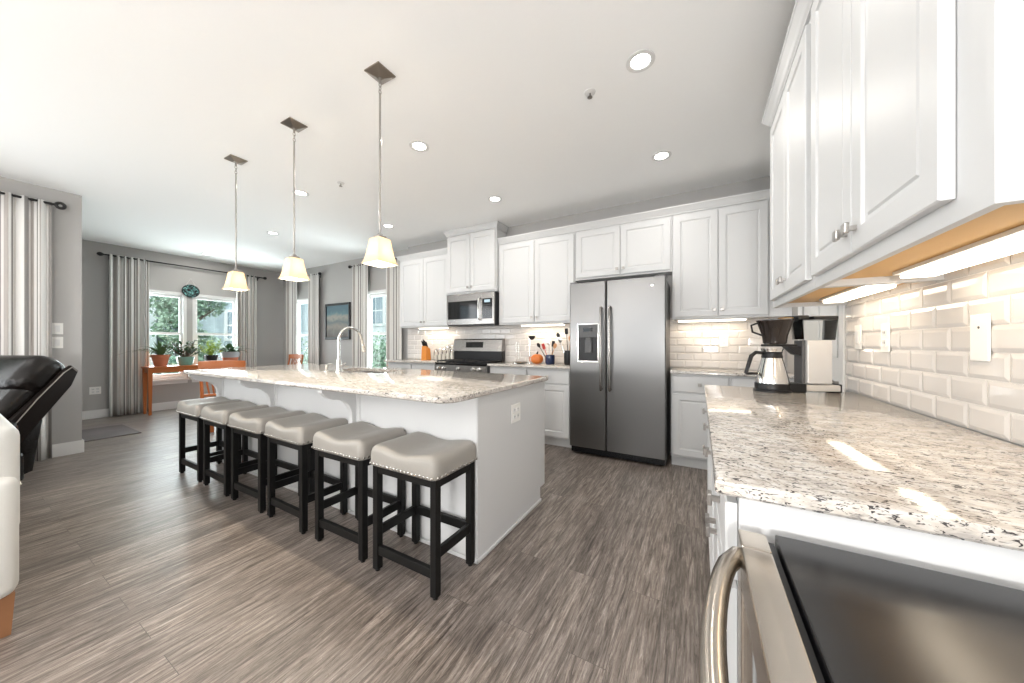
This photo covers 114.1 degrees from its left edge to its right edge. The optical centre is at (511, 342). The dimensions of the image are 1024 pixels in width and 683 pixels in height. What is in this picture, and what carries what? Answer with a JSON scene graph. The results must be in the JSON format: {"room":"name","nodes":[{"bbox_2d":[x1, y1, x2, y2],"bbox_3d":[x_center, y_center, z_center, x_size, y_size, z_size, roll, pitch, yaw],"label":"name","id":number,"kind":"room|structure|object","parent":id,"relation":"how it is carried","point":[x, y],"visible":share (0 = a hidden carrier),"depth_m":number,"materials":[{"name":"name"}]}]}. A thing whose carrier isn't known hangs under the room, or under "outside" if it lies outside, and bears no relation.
{"room":"kitchen","nodes":[
{"label":"kitchen","id":0,"kind":"room"},
{"bbox_2d":[0,177,81,444],"bbox_3d":[-6.168,-0.205,1.093,0.120,2.790,5.850,0,0,29],"label":"wall","id":1,"kind":"structure","parent":0,"point":[67,223],"depth_m":3.52,"materials":[{"name":"grey paint"}]},
{"bbox_2d":[0,191,66,209],"bbox_3d":[-5.476,-1.413,2.090,0.102,0.101,3.216,0,0,29],"label":"curtain rod","id":2,"kind":"object","parent":1,"relation":"attached to","point":[64,206],"visible":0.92,"depth_m":3.38,"materials":[{"name":"black metal"}]},
{"bbox_2d":[0,191,51,460],"bbox_3d":[-4.853,-0.131,3.118,0.059,2.618,0.628,0,0,29],"label":"curtain","id":3,"kind":"object","parent":2,"relation":"hanging from","point":[25,224],"visible":0.6,"depth_m":3.25,"materials":[{"name":"fabric"}]},
{"bbox_2d":[52,323,62,333],"bbox_3d":[-4.753,-0.150,3.470,0.009,0.118,0.074,0,0,29],"label":"wall switch","id":4,"kind":"object","parent":1,"relation":"attached to","point":[57,328],"visible":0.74,"depth_m":3.47,"materials":[{"name":"white plastic"}]},
{"bbox_2d":[52,337,62,347],"bbox_3d":[-4.753,-0.005,3.470,0.009,0.118,0.074,0,0,29],"label":"wall switch","id":5,"kind":"object","parent":1,"relation":"attached to","point":[57,342],"visible":0.8,"depth_m":3.47,"materials":[{"name":"white plastic"}]},
{"bbox_2d":[52,439,83,457],"bbox_3d":[-4.901,1.123,3.326,0.134,0.135,0.744,0,0,29],"label":"baseboard","id":6,"kind":"structure","parent":1,"relation":"attached to","point":[74,447],"depth_m":3.52,"materials":[{"name":"white paint"}]},
{"bbox_2d":[82,239,283,410],"bbox_3d":[-6.078,-0.205,6.243,0.120,2.790,3.450,0,0,29],"label":"wall","id":7,"kind":"structure","parent":0,"point":[95,268],"depth_m":5.89,"materials":[{"name":"grey paint"}]},
{"bbox_2d":[82,397,208,419],"bbox_3d":[-6.020,1.123,6.210,0.014,0.135,3.210,0,0,29],"label":"baseboard","id":8,"kind":"structure","parent":7,"relation":"attached to","point":[101,413],"depth_m":5.34,"materials":[{"name":"white paint"}]},
{"bbox_2d":[149,289,189,385],"bbox_3d":[-6.246,-0.095,5.889,0.135,1.670,0.750,0,0,29],"label":"window","id":9,"kind":"structure","parent":7,"relation":"in","point":[174,378],"depth_m":6.08,"materials":[{"name":"white paint"}]},
{"bbox_2d":[96,252,266,280],"bbox_3d":[-5.947,-1.391,6.232,0.115,0.092,2.350,0,0,29],"label":"curtain rod","id":10,"kind":"object","parent":7,"relation":"attached to","point":[97,253],"visible":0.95,"depth_m":5.91,"materials":[{"name":"black metal"}]},
{"bbox_2d":[109,254,148,416],"bbox_3d":[-6.329,-0.123,5.500,0.069,2.603,0.448,0,0,29],"label":"curtain","id":11,"kind":"object","parent":10,"relation":"hanging from","point":[128,278],"visible":0.98,"depth_m":5.49,"materials":[{"name":"fabric"}]},
{"bbox_2d":[236,274,256,366],"bbox_3d":[-5.530,-0.123,6.918,0.077,2.603,0.363,0,0,29],"label":"curtain","id":12,"kind":"object","parent":10,"relation":"hanging from","point":[246,301],"visible":0.66,"depth_m":6.94,"materials":[{"name":"fabric"}]},
{"bbox_2d":[182,280,199,297],"bbox_3d":[-6.006,-1.025,6.208,0.019,0.356,0.256,0,0,29],"label":"ornament","id":13,"kind":"object","parent":7,"relation":"hanging from","point":[191,291],"visible":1,"depth_m":6.20,"materials":[{"name":"teal glass"}]},
{"bbox_2d":[190,294,235,381],"bbox_3d":[-5.858,-0.095,6.578,0.135,1.670,0.790,0,0,29],"label":"window","id":14,"kind":"structure","parent":7,"relation":"in","point":[200,296],"depth_m":6.48,"materials":[{"name":"white paint"}]},
{"bbox_2d":[203,355,217,360],"bbox_3d":[-5.649,0.310,6.231,0.210,0.170,0.210,0,0,29],"label":"pot","id":15,"kind":"object","parent":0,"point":[207,357],"depth_m":6.16,"materials":[{"name":"black ceramic"}]},
{"bbox_2d":[284,249,407,365],"bbox_3d":[-3.440,-0.205,6.667,4.060,2.790,0.120,0,0,29],"label":"wall","id":16,"kind":"structure","parent":0,"point":[335,282],"depth_m":6.64,"materials":[{"name":"grey paint"}]},
{"bbox_2d":[297,298,307,363],"bbox_3d":[-4.481,-0.150,7.223,0.860,1.620,0.135,0,0,29],"label":"window","id":17,"kind":"structure","parent":16,"relation":"in","point":[299,301],"depth_m":7.39,"materials":[{"name":"white paint"}]},
{"bbox_2d":[325,302,350,339],"bbox_3d":[-3.468,-0.430,6.597,0.800,0.720,0.029,0,0,29],"label":"framed picture","id":18,"kind":"object","parent":16,"relation":"attached to","point":[337,315],"visible":1,"depth_m":6.59,"materials":[{"name":"black paint"}]},
{"bbox_2d":[368,289,385,366],"bbox_3d":[-2.382,-0.150,6.040,0.820,1.620,0.135,0,0,29],"label":"window","id":19,"kind":"structure","parent":16,"relation":"in","point":[371,294],"depth_m":6.19,"materials":[{"name":"white paint"}]},
{"bbox_3d":[-2.431,-1.428,5.962,1.520,0.092,0.115,0,0,29],"label":"curtain rod","id":20,"kind":"object","parent":16,"relation":"attached to","visible":0},
{"bbox_2d":[352,264,367,366],"bbox_3d":[-2.815,-0.141,6.147,0.452,2.638,0.075,0,0,29],"label":"curtain","id":21,"kind":"object","parent":20,"relation":"hanging from","point":[359,273],"visible":0.69,"depth_m":6.13,"materials":[{"name":"fabric"}]},
{"bbox_2d":[386,258,401,367],"bbox_3d":[-2.031,-0.141,5.705,0.393,2.638,0.076,0,0,29],"label":"curtain","id":22,"kind":"object","parent":20,"relation":"hanging from","point":[393,329],"visible":0.49,"depth_m":5.69,"materials":[{"name":"fabric"}]},
{"bbox_3d":[-4.496,-1.401,7.125,1.420,0.092,0.115,0,0,29],"label":"curtain rod","id":23,"kind":"object","parent":16,"relation":"attached to","visible":0},
{"bbox_2d":[286,280,296,364],"bbox_3d":[-4.841,-0.129,7.289,0.442,2.613,0.076,0,0,29],"label":"curtain","id":24,"kind":"object","parent":23,"relation":"hanging from","point":[291,286],"visible":0.57,"depth_m":7.28,"materials":[{"name":"fabric"}]},
{"bbox_2d":[308,273,318,363],"bbox_3d":[-4.117,-0.129,6.881,0.383,2.613,0.077,0,0,29],"label":"curtain","id":25,"kind":"object","parent":23,"relation":"hanging from","point":[313,283],"visible":0.73,"depth_m":6.85,"materials":[{"name":"fabric"}]},
{"bbox_2d":[0,408,709,682],"bbox_3d":[-3.533,1.250,1.451,9.260,0.120,9.300,0,0,29],"label":"floor","id":26,"kind":"structure","parent":0,"point":[133,568],"depth_m":1.65,"materials":[{"name":"grey wood"}]},
{"bbox_2d":[0,414,21,638],"bbox_3d":[-3.108,0.757,1.452,2.060,0.865,0.938,0,0,29],"label":"sofa","id":27,"kind":"object","parent":26,"relation":"on","point":[10,483],"visible":1,"depth_m":1.34,"materials":[{"name":"white fabric"}]},
{"bbox_2d":[0,355,77,480],"bbox_3d":[-4.454,0.649,2.545,0.970,1.081,1.156,0,0,3],"label":"recliner","id":28,"kind":"object","parent":26,"relation":"on","point":[30,385],"visible":0.83,"depth_m":2.83,"materials":[{"name":"black leather"}]},
{"bbox_2d":[82,424,141,441],"bbox_3d":[-5.402,1.183,4.387,0.880,0.011,0.500,0,0,29],"label":"rug","id":29,"kind":"object","parent":26,"relation":"on","point":[99,433],"visible":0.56,"depth_m":4.37,"materials":[{"name":"grey fabric"}]},
{"bbox_2d":[141,364,215,415],"bbox_3d":[-5.755,0.792,6.083,0.320,0.795,1.360,0,0,29],"label":"console table","id":30,"kind":"object","parent":26,"relation":"on","point":[147,371],"visible":0.53,"depth_m":5.57,"materials":[{"name":"brown wood"}]},
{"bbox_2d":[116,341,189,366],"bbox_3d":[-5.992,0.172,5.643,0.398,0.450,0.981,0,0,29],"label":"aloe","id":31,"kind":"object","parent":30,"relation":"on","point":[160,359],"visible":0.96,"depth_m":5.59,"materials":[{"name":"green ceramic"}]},
{"bbox_2d":[150,355,169,366],"bbox_3d":[-5.978,0.297,5.647,0.236,0.195,0.236,0,0,29],"label":"pot","id":32,"kind":"object","parent":30,"relation":"on","point":[158,360],"depth_m":5.58,"materials":[{"name":"brown ceramic"}]},
{"bbox_2d":[163,339,199,364],"bbox_3d":[-5.834,0.165,5.885,0.337,0.461,0.471,0,0,29],"label":"potted jade","id":33,"kind":"object","parent":30,"relation":"on","point":[185,359],"visible":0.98,"depth_m":5.87,"materials":[{"name":"teal ceramic"}]},
{"bbox_2d":[176,356,194,364],"bbox_3d":[-5.823,0.320,5.921,0.240,0.150,0.240,0,0,29],"label":"pot","id":34,"kind":"object","parent":30,"relation":"on","point":[183,360],"depth_m":5.85,"materials":[{"name":"teal ceramic"}]},
{"bbox_2d":[196,337,223,360],"bbox_3d":[-5.675,0.142,6.201,0.443,0.506,0.516,0,0,-14],"label":"potted fern","id":35,"kind":"object","parent":30,"relation":"on","point":[210,357],"visible":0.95,"depth_m":6.18,"materials":[{"name":"green plant"}]},
{"bbox_2d":[213,343,246,359],"bbox_3d":[-5.461,0.198,6.502,0.554,0.394,0.494,0,0,-15],"label":"potted houseplant","id":36,"kind":"object","parent":30,"relation":"on","point":[229,354],"visible":0.94,"depth_m":6.41,"materials":[{"name":"white ceramic"}]},
{"bbox_2d":[176,396,241,481],"bbox_3d":[-2.780,0.857,3.061,0.469,0.666,0.351,0,0,29],"label":"bar stool","id":37,"kind":"object","parent":26,"relation":"on","point":[188,409],"visible":0.57,"depth_m":2.99,"materials":[{"name":"black paint"}]},
{"bbox_2d":[198,360,245,432],"bbox_3d":[-3.722,0.703,4.331,0.450,0.976,0.536,0,0,-31],"label":"dining chair","id":38,"kind":"object","parent":26,"relation":"on","point":[218,363],"visible":0.29,"depth_m":4.09,"materials":[{"name":"brown wood"}]},
{"bbox_2d":[200,401,268,496],"bbox_3d":[-2.320,0.857,2.799,0.469,0.666,0.351,0,0,30],"label":"bar stool","id":39,"kind":"object","parent":26,"relation":"on","point":[218,415],"visible":0.63,"depth_m":2.72,"materials":[{"name":"black paint"}]},
{"bbox_2d":[227,406,305,512],"bbox_3d":[-1.867,0.857,2.544,0.469,0.666,0.351,0,0,29],"label":"bar stool","id":40,"kind":"object","parent":26,"relation":"on","point":[251,423],"visible":0.68,"depth_m":2.45,"materials":[{"name":"black paint"}]},
{"bbox_2d":[287,354,303,364],"bbox_3d":[-4.292,0.703,6.238,0.450,0.976,0.536,0,0,27],"label":"dining chair","id":41,"kind":"object","parent":26,"relation":"on","point":[291,356],"visible":0.28,"depth_m":6.46,"materials":[{"name":"brown wood"}]},
{"bbox_2d":[264,413,347,533],"bbox_3d":[-1.410,0.857,2.292,0.469,0.666,0.351,0,0,30],"label":"bar stool","id":42,"kind":"object","parent":26,"relation":"on","point":[297,432],"visible":0.77,"depth_m":2.23,"materials":[{"name":"black paint"}]},
{"bbox_2d":[311,421,406,562],"bbox_3d":[-0.921,0.857,2.023,0.469,0.666,0.351,0,0,29],"label":"bar stool","id":43,"kind":"object","parent":26,"relation":"on","point":[352,443],"visible":0.84,"depth_m":1.94,"materials":[{"name":"beige leather"}]},
{"bbox_2d":[188,371,544,563],"bbox_3d":[-1.412,0.740,2.874,3.217,0.900,1.160,0,0,29],"label":"kitchen island","id":44,"kind":"object","parent":26,"relation":"on","point":[510,463],"visible":0.48,"depth_m":2.12,"materials":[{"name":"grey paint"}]},
{"bbox_2d":[183,364,547,403],"bbox_3d":[-1.431,0.275,2.878,3.280,0.030,1.210,0,0,29],"label":"island countertop","id":45,"kind":"structure","parent":44,"relation":"on","point":[429,386],"depth_m":2.30,"materials":[{"name":"stone"}]},
{"bbox_2d":[335,327,365,372],"bbox_3d":[-1.448,0.054,3.041,0.132,0.412,0.308,0,0,29],"label":"faucet","id":46,"kind":"object","parent":45,"relation":"on","point":[338,361],"visible":0.99,"depth_m":2.94,"materials":[{"name":"silver metal"}]},
{"bbox_2d":[511,402,519,423],"bbox_3d":[0.027,0.455,2.166,0.009,0.118,0.118,0,0,29],"label":"wall outlet","id":47,"kind":"object","parent":44,"relation":"attached to","point":[515,408],"visible":1,"depth_m":2.15,"materials":[{"name":"white plastic"}]},
{"bbox_2d":[388,362,433,369],"bbox_3d":[-1.384,0.741,5.068,1.032,0.899,0.468,0,0,29],"label":"base cabinet","id":48,"kind":"object","parent":26,"relation":"on","point":[423,366],"visible":0.17,"depth_m":4.90,"materials":[{"name":"grey paint"}]},
{"bbox_2d":[384,359,441,363],"bbox_3d":[-1.398,0.275,5.069,1.058,0.030,0.479,0,0,29],"label":"countertop","id":49,"kind":"structure","parent":48,"relation":"on","point":[432,361],"depth_m":4.93,"materials":[{"name":"stone"}]},
{"bbox_2d":[421,339,430,359],"bbox_3d":[-1.324,0.101,5.106,0.100,0.318,0.123,0,0,29],"label":"knife block","id":50,"kind":"object","parent":49,"relation":"on","point":[426,353],"visible":0.99,"depth_m":5.07,"materials":[{"name":"orange wood"}]},
{"bbox_2d":[369,431,477,600],"bbox_3d":[-0.464,0.857,1.760,0.469,0.666,0.351,0,0,29],"label":"bar stool","id":51,"kind":"object","parent":26,"relation":"on","point":[418,458],"visible":1,"depth_m":1.69,"materials":[{"name":"black paint"}]},
{"bbox_2d":[434,339,504,372],"bbox_3d":[-0.590,0.565,4.559,0.846,1.250,0.556,0,0,29],"label":"gas range","id":52,"kind":"object","parent":26,"relation":"on","point":[470,355],"visible":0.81,"depth_m":4.58,"materials":[{"name":"grey metal"}]},
{"bbox_2d":[435,361,498,365],"bbox_3d":[-0.576,0.273,4.583,0.846,0.022,0.500,0,0,29],"label":"cooktop","id":53,"kind":"object","parent":52,"relation":"in","point":[444,363],"depth_m":4.39,"materials":[{"name":"black glass"}]},
{"bbox_2d":[490,366,571,447],"bbox_3d":[0.279,0.741,4.131,1.079,0.899,0.468,0,0,29],"label":"base cabinet","id":54,"kind":"object","parent":26,"relation":"on","point":[557,386],"visible":0.27,"depth_m":3.79,"materials":[{"name":"grey paint"}]},
{"bbox_2d":[487,362,569,368],"bbox_3d":[0.280,0.275,4.123,1.090,0.030,0.479,0,0,29],"label":"countertop","id":55,"kind":"structure","parent":54,"relation":"on","point":[501,364],"depth_m":3.98,"materials":[{"name":"stone"}]},
{"bbox_2d":[529,351,542,363],"bbox_3d":[0.311,0.180,4.119,0.164,0.158,0.167,0,0,-17],"label":"pumpkin","id":56,"kind":"object","parent":55,"relation":"on","point":[536,358],"visible":1,"depth_m":4.06,"materials":[{"name":"orange ceramic"}]},
{"bbox_2d":[537,340,556,364],"bbox_3d":[0.431,0.111,4.073,0.261,0.298,0.118,0,0,29],"label":"utensil crock","id":57,"kind":"object","parent":55,"relation":"on","point":[549,359],"visible":1,"depth_m":4.02,"materials":[{"name":"blue ceramic"}]},
{"bbox_2d":[556,328,569,364],"bbox_3d":[0.626,0.042,3.986,0.204,0.436,0.102,0,0,29],"label":"utensil crock","id":58,"kind":"object","parent":55,"relation":"on","point":[566,352],"visible":0.8,"depth_m":3.96,"materials":[{"name":"grey ceramic"}]},
{"bbox_2d":[570,274,669,465],"bbox_3d":[1.148,0.269,3.556,0.950,1.843,0.597,0,0,29],"label":"refrigerator","id":59,"kind":"object","parent":26,"relation":"on","point":[620,329],"visible":1,"depth_m":3.33,"materials":[{"name":"grey metal"}]},
{"bbox_2d":[702,408,711,574],"bbox_3d":[1.291,0.741,1.546,0.698,0.899,0.809,0,0,29],"label":"base cabinet","id":60,"kind":"object","parent":26,"relation":"on","point":[709,458],"visible":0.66,"depth_m":1.65,"materials":[{"name":"grey paint"}]},
{"bbox_2d":[671,373,793,469],"bbox_3d":[2.044,0.741,3.136,0.952,0.899,0.468,0,0,29],"label":"base cabinet","id":61,"kind":"object","parent":26,"relation":"on","point":[688,436],"visible":0.26,"depth_m":3.12,"materials":[{"name":"grey paint"}]},
{"bbox_2d":[670,367,793,377],"bbox_3d":[2.036,0.275,3.134,0.946,0.030,0.479,0,0,29],"label":"countertop","id":62,"kind":"structure","parent":61,"relation":"on","point":[676,370],"depth_m":3.06,"materials":[{"name":"stone"}]},
{"bbox_2d":[699,529,1023,682],"bbox_3d":[0.503,0.763,0.218,0.662,0.853,0.600,0,0,29],"label":"oven","id":63,"kind":"object","parent":26,"relation":"on","point":[808,612],"visible":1,"depth_m":0.41,"materials":[{"name":"silver metal"}]},
{"bbox_2d":[704,447,1023,682],"bbox_3d":[0.893,0.741,0.839,0.698,0.899,0.809,0,0,29],"label":"base cabinet","id":64,"kind":"object","parent":26,"relation":"on","point":[1000,566],"visible":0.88,"depth_m":0.56,"materials":[{"name":"grey paint"}]},
{"bbox_2d":[704,385,1023,551],"bbox_3d":[1.093,0.275,1.189,0.682,0.030,1.655,0,0,29],"label":"countertop","id":65,"kind":"structure","parent":64,"relation":"on","point":[849,455],"depth_m":0.70,"materials":[{"name":"stone"}]},
{"bbox_2d":[744,315,841,392],"bbox_3d":[1.492,0.057,1.786,0.449,0.407,0.166,0,0,7],"label":"coffee maker","id":66,"kind":"object","parent":65,"relation":"on","point":[812,357],"visible":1,"depth_m":1.75,"materials":[{"name":"silver metal"}]},
{"bbox_2d":[750,319,794,343],"bbox_3d":[1.407,-0.062,1.803,0.196,0.134,0.165,0,0,29],"label":"basket","id":67,"kind":"object","parent":66,"relation":"on","point":[773,331],"depth_m":1.75,"materials":[{"name":"black plastic"}]},
{"bbox_2d":[0,0,808,272],"bbox_3d":[-3.533,-1.660,1.451,9.260,0.120,9.300,0,0,29],"label":"ceiling","id":68,"kind":"structure","parent":0,"point":[135,109],"depth_m":2.31,"materials":[{"name":"white paint"}]},
{"bbox_2d":[222,154,249,290],"bbox_3d":[-2.406,-1.033,2.894,0.148,1.134,0.148,0,0,29],"label":"pendant light","id":69,"kind":"object","parent":68,"relation":"hanging from","point":[235,280],"visible":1,"depth_m":2.89,"materials":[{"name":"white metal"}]},
{"bbox_2d":[278,117,309,281],"bbox_3d":[-1.595,-1.033,2.431,0.148,1.134,0.148,0,0,29],"label":"pendant light","id":70,"kind":"object","parent":68,"relation":"hanging from","point":[293,269],"visible":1,"depth_m":2.42,"materials":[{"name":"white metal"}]},
{"bbox_2d":[361,61,397,267],"bbox_3d":[-0.782,-1.033,1.967,0.148,1.134,0.148,0,0,29],"label":"pendant light","id":71,"kind":"object","parent":68,"relation":"hanging from","point":[379,253],"visible":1,"depth_m":1.95,"materials":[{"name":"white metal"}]},
{"bbox_2d":[409,140,428,151],"bbox_3d":[-0.753,-1.596,2.697,0.156,0.007,0.156,0,0,29],"label":"recessed light","id":72,"kind":"object","parent":68,"relation":"in","point":[420,146],"visible":1,"depth_m":2.69,"materials":[{"name":"white plastic"}]},
{"bbox_2d":[413,143,425,149],"bbox_3d":[-0.753,-1.597,2.697,0.102,0.005,0.102,0,0,7],"label":"diffuser","id":73,"kind":"object","parent":72,"relation":"attached to","point":[416,146],"depth_m":2.70,"materials":[{"name":"white plastic"}]},
{"bbox_2d":[626,49,654,72],"bbox_3d":[0.729,-1.596,1.885,0.156,0.007,0.156,0,0,29],"label":"recessed light","id":74,"kind":"object","parent":68,"relation":"in","point":[639,61],"visible":1,"depth_m":1.88,"materials":[{"name":"white paint"}]},
{"bbox_2d":[631,54,649,68],"bbox_3d":[0.729,-1.597,1.885,0.102,0.005,0.102,0,0,-38],"label":"diffuser","id":75,"kind":"object","parent":74,"relation":"attached to","point":[638,61],"depth_m":1.88,"materials":[{"name":"white plastic"}]},
{"bbox_2d":[652,151,671,160],"bbox_3d":[1.278,-1.596,2.838,0.156,0.007,0.156,0,0,29],"label":"recessed light","id":76,"kind":"object","parent":68,"relation":"in","point":[662,155],"visible":1,"depth_m":2.83,"materials":[{"name":"white plastic"}]},
{"bbox_2d":[408,176,786,452],"bbox_3d":[0.520,-0.205,4.385,5.080,2.790,0.209,0,0,29],"label":"wall","id":77,"kind":"structure","parent":0,"point":[692,344],"depth_m":3.60,"materials":[{"name":"grey tile"}]},
{"bbox_2d":[400,254,451,328],"bbox_3d":[-1.317,-0.775,5.161,1.019,1.070,0.236,0,0,29],"label":"upper cabinet","id":78,"kind":"object","parent":77,"relation":"attached to","point":[423,281],"visible":0.92,"depth_m":5.07,"materials":[{"name":"grey paint"}]},
{"bbox_2d":[396,248,446,261],"bbox_3d":[-1.340,-1.348,5.172,1.068,0.074,0.234,0,0,29],"label":"crown molding","id":79,"kind":"structure","parent":78,"relation":"on","point":[441,251],"depth_m":5.07,"materials":[{"name":"grey paint"}]},
{"bbox_2d":[447,228,505,294],"bbox_3d":[-0.521,-1.106,4.678,0.838,0.832,0.296,0,0,29],"label":"upper cabinet","id":80,"kind":"object","parent":77,"relation":"attached to","point":[472,258],"visible":0.93,"depth_m":4.54,"materials":[{"name":"grey paint"}]},
{"bbox_2d":[443,220,507,237],"bbox_3d":[-0.519,-1.561,4.681,0.918,0.076,0.284,0,0,29],"label":"crown molding","id":81,"kind":"structure","parent":80,"relation":"on","point":[495,224],"depth_m":4.53,"materials":[{"name":"grey paint"}]},
{"bbox_2d":[447,291,503,326],"bbox_3d":[-0.524,-0.459,4.638,0.800,0.437,0.354,0,0,29],"label":"microwave","id":82,"kind":"object","parent":80,"relation":"attached to","point":[472,309],"visible":0.94,"depth_m":4.50,"materials":[{"name":"silver plastic"}]},
{"bbox_2d":[499,232,578,325],"bbox_3d":[0.322,-0.775,4.238,1.058,1.070,0.236,0,0,29],"label":"upper cabinet","id":83,"kind":"object","parent":77,"relation":"attached to","point":[536,276],"visible":0.95,"depth_m":4.14,"materials":[{"name":"grey paint"}]},
{"bbox_2d":[521,323,565,326],"bbox_3d":[0.384,-0.227,4.186,0.600,0.026,0.070,0,0,29],"label":"light","id":84,"kind":"object","parent":83,"relation":"attached to","point":[553,324],"visible":1,"depth_m":4.14,"materials":[{"name":"white plastic"}]},
{"bbox_2d":[576,216,671,282],"bbox_3d":[1.232,-1.022,3.725,1.028,0.575,0.236,0,0,29],"label":"upper cabinet","id":85,"kind":"object","parent":77,"relation":"attached to","point":[640,249],"visible":0.95,"depth_m":3.62,"materials":[{"name":"grey paint"}]},
{"bbox_2d":[497,189,769,244],"bbox_3d":[1.143,-1.348,3.667,3.044,0.074,0.050,0,0,29],"label":"crown molding","id":86,"kind":"structure","parent":85,"relation":"attached to","point":[762,194],"depth_m":3.50,"materials":[{"name":"grey paint"}]},
{"bbox_2d":[672,199,769,320],"bbox_3d":[2.030,-0.775,3.275,0.799,1.070,0.236,0,0,29],"label":"upper cabinet","id":87,"kind":"object","parent":77,"relation":"attached to","point":[721,256],"visible":1,"depth_m":3.18,"materials":[{"name":"grey paint"}]},
{"bbox_2d":[677,317,747,321],"bbox_3d":[1.970,-0.227,3.292,0.600,0.026,0.070,0,0,29],"label":"light","id":88,"kind":"object","parent":87,"relation":"attached to","point":[715,319],"visible":0.98,"depth_m":3.26,"materials":[{"name":"white plastic"}]},
{"bbox_2d":[770,301,791,316],"bbox_3d":[2.419,-0.775,2.990,0.158,1.070,0.015,0,0,29],"label":"filler panel","id":89,"kind":"object","parent":87,"relation":"attached to","point":[774,312],"visible":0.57,"depth_m":2.99,"materials":[{"name":"grey paint"}]},
{"bbox_2d":[720,335,727,346],"bbox_3d":[2.137,-0.020,3.348,0.074,0.118,0.009,0,0,29],"label":"wall outlet","id":90,"kind":"object","parent":77,"relation":"attached to","point":[723,338],"visible":1,"depth_m":3.35,"materials":[{"name":"white plastic"}]},
{"bbox_2d":[787,251,1023,447],"bbox_3d":[0.425,-0.205,-0.825,0.129,2.790,8.980,0,0,29],"label":"wall","id":91,"kind":"structure","parent":0,"point":[928,369],"depth_m":1.09,"materials":[{"name":"grey tile"}]},
{"bbox_2d":[804,305,838,383],"bbox_3d":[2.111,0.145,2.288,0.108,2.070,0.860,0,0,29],"label":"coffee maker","id":92,"kind":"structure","parent":91,"relation":"in","point":[812,329],"depth_m":2.23,"materials":[{"name":"silver plastic"}]},
{"bbox_2d":[798,305,845,391],"bbox_3d":[2.108,0.115,2.290,0.016,2.150,0.980,0,0,29],"label":"trim","id":93,"kind":"structure","parent":91,"relation":"attached to","point":[842,308],"depth_m":1.87,"materials":[{"name":"white paint"}]},
{"bbox_2d":[770,18,939,307],"bbox_3d":[1.498,-0.761,1.579,0.376,1.098,0.839,0,0,29],"label":"upper cabinet","id":94,"kind":"object","parent":91,"relation":"attached to","point":[792,284],"visible":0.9,"depth_m":1.53,"materials":[{"name":"grey paint"}]},
{"bbox_2d":[762,0,813,127],"bbox_3d":[1.278,-1.348,1.191,0.376,0.074,1.830,0,0,29],"label":"crown molding","id":95,"kind":"structure","parent":94,"relation":"attached to","point":[801,14],"depth_m":1.55,"materials":[{"name":"grey paint"}]},
{"bbox_2d":[819,283,900,302],"bbox_3d":[1.555,-0.223,1.511,0.105,0.026,0.560,0,0,29],"label":"light","id":96,"kind":"object","parent":94,"relation":"attached to","point":[854,292],"visible":0.76,"depth_m":1.44,"materials":[{"name":"white plastic"}]},
{"bbox_2d":[855,325,861,348],"bbox_3d":[1.766,-0.030,1.696,0.009,0.125,0.074,0,0,29],"label":"wall outlet","id":97,"kind":"object","parent":91,"relation":"attached to","point":[858,328],"visible":1,"depth_m":1.69,"materials":[{"name":"white plastic"}]},
{"bbox_2d":[881,323,889,351],"bbox_3d":[1.627,-0.022,1.448,0.009,0.125,0.074,0,0,29],"label":"wall outlet","id":98,"kind":"object","parent":91,"relation":"attached to","point":[885,328],"visible":1,"depth_m":1.44,"materials":[{"name":"white plastic"}]},
{"bbox_2d":[811,0,1023,287],"bbox_3d":[1.073,-0.761,0.824,0.376,1.098,0.889,0,0,29],"label":"upper cabinet","id":99,"kind":"object","parent":91,"relation":"attached to","point":[917,106],"visible":0.99,"depth_m":0.70,"materials":[{"name":"grey paint"}]},
{"bbox_2d":[892,225,1023,278],"bbox_3d":[1.163,-0.223,0.817,0.105,0.026,0.605,0,0,29],"label":"light","id":100,"kind":"object","parent":99,"relation":"attached to","point":[1009,242],"visible":1,"depth_m":0.82,"materials":[{"name":"white plastic"}]},
{"bbox_2d":[970,314,990,361],"bbox_3d":[1.352,-0.015,0.960,0.007,0.135,0.074,0,0,29],"label":"wall outlet","id":101,"kind":"object","parent":91,"relation":"attached to","point":[980,325],"visible":1,"depth_m":0.95,"materials":[{"name":"white plastic"}]},
{"label":"outside","id":102,"kind":"structure","parent":0,"visible":0},
{"bbox_3d":[-16.871,4.290,20.985,70.000,0.200,70.000,0,0,29],"label":"ground","id":103,"kind":"structure","parent":102,"visible":0},
{"bbox_2d":[149,295,155,373],"bbox_3d":[-24.262,-0.910,15.507,11.100,10.200,9.000,0,0,29],"label":"house","id":104,"kind":"structure","parent":103,"relation":"on","point":[152,318],"depth_m":16.35,"materials":[{"name":"white"}]},
{"bbox_2d":[149,296,227,372],"bbox_3d":[-12.532,0.029,12.929,2.725,8.326,2.661,0,0,14],"label":"tree","id":105,"kind":"object","parent":103,"relation":"on","point":[164,304],"visible":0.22,"depth_m":12.42,"materials":[{"name":"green plant"}]},
{"bbox_2d":[156,299,307,373],"bbox_3d":[-19.282,-0.910,21.798,13.600,10.200,5.550,0,0,29],"label":"house","id":106,"kind":"structure","parent":103,"relation":"on","point":[222,323],"depth_m":17.04,"materials":[{"name":"blue"}]},
{"bbox_2d":[300,337,307,363],"bbox_3d":[-10.049,1.885,16.666,2.704,4.618,3.970,0,0,-9],"label":"tree","id":107,"kind":"object","parent":103,"relation":"on","point":[302,339],"visible":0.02,"depth_m":16.20,"materials":[{"name":"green plant"}]},
{"bbox_2d":[372,296,385,364],"bbox_3d":[-5.744,-1.410,21.889,11.100,11.200,8.300,0,0,29],"label":"house","id":108,"kind":"structure","parent":103,"relation":"on","point":[379,302],"depth_m":18.44,"materials":[{"name":"white"}]},
{"bbox_2d":[372,331,385,367],"bbox_3d":[-5.380,1.862,13.358,3.088,4.663,3.017,0,0,24],"label":"tree","id":109,"kind":"object","parent":103,"relation":"on","point":[379,359],"visible":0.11,"depth_m":12.97,"materials":[{"name":"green plant"}]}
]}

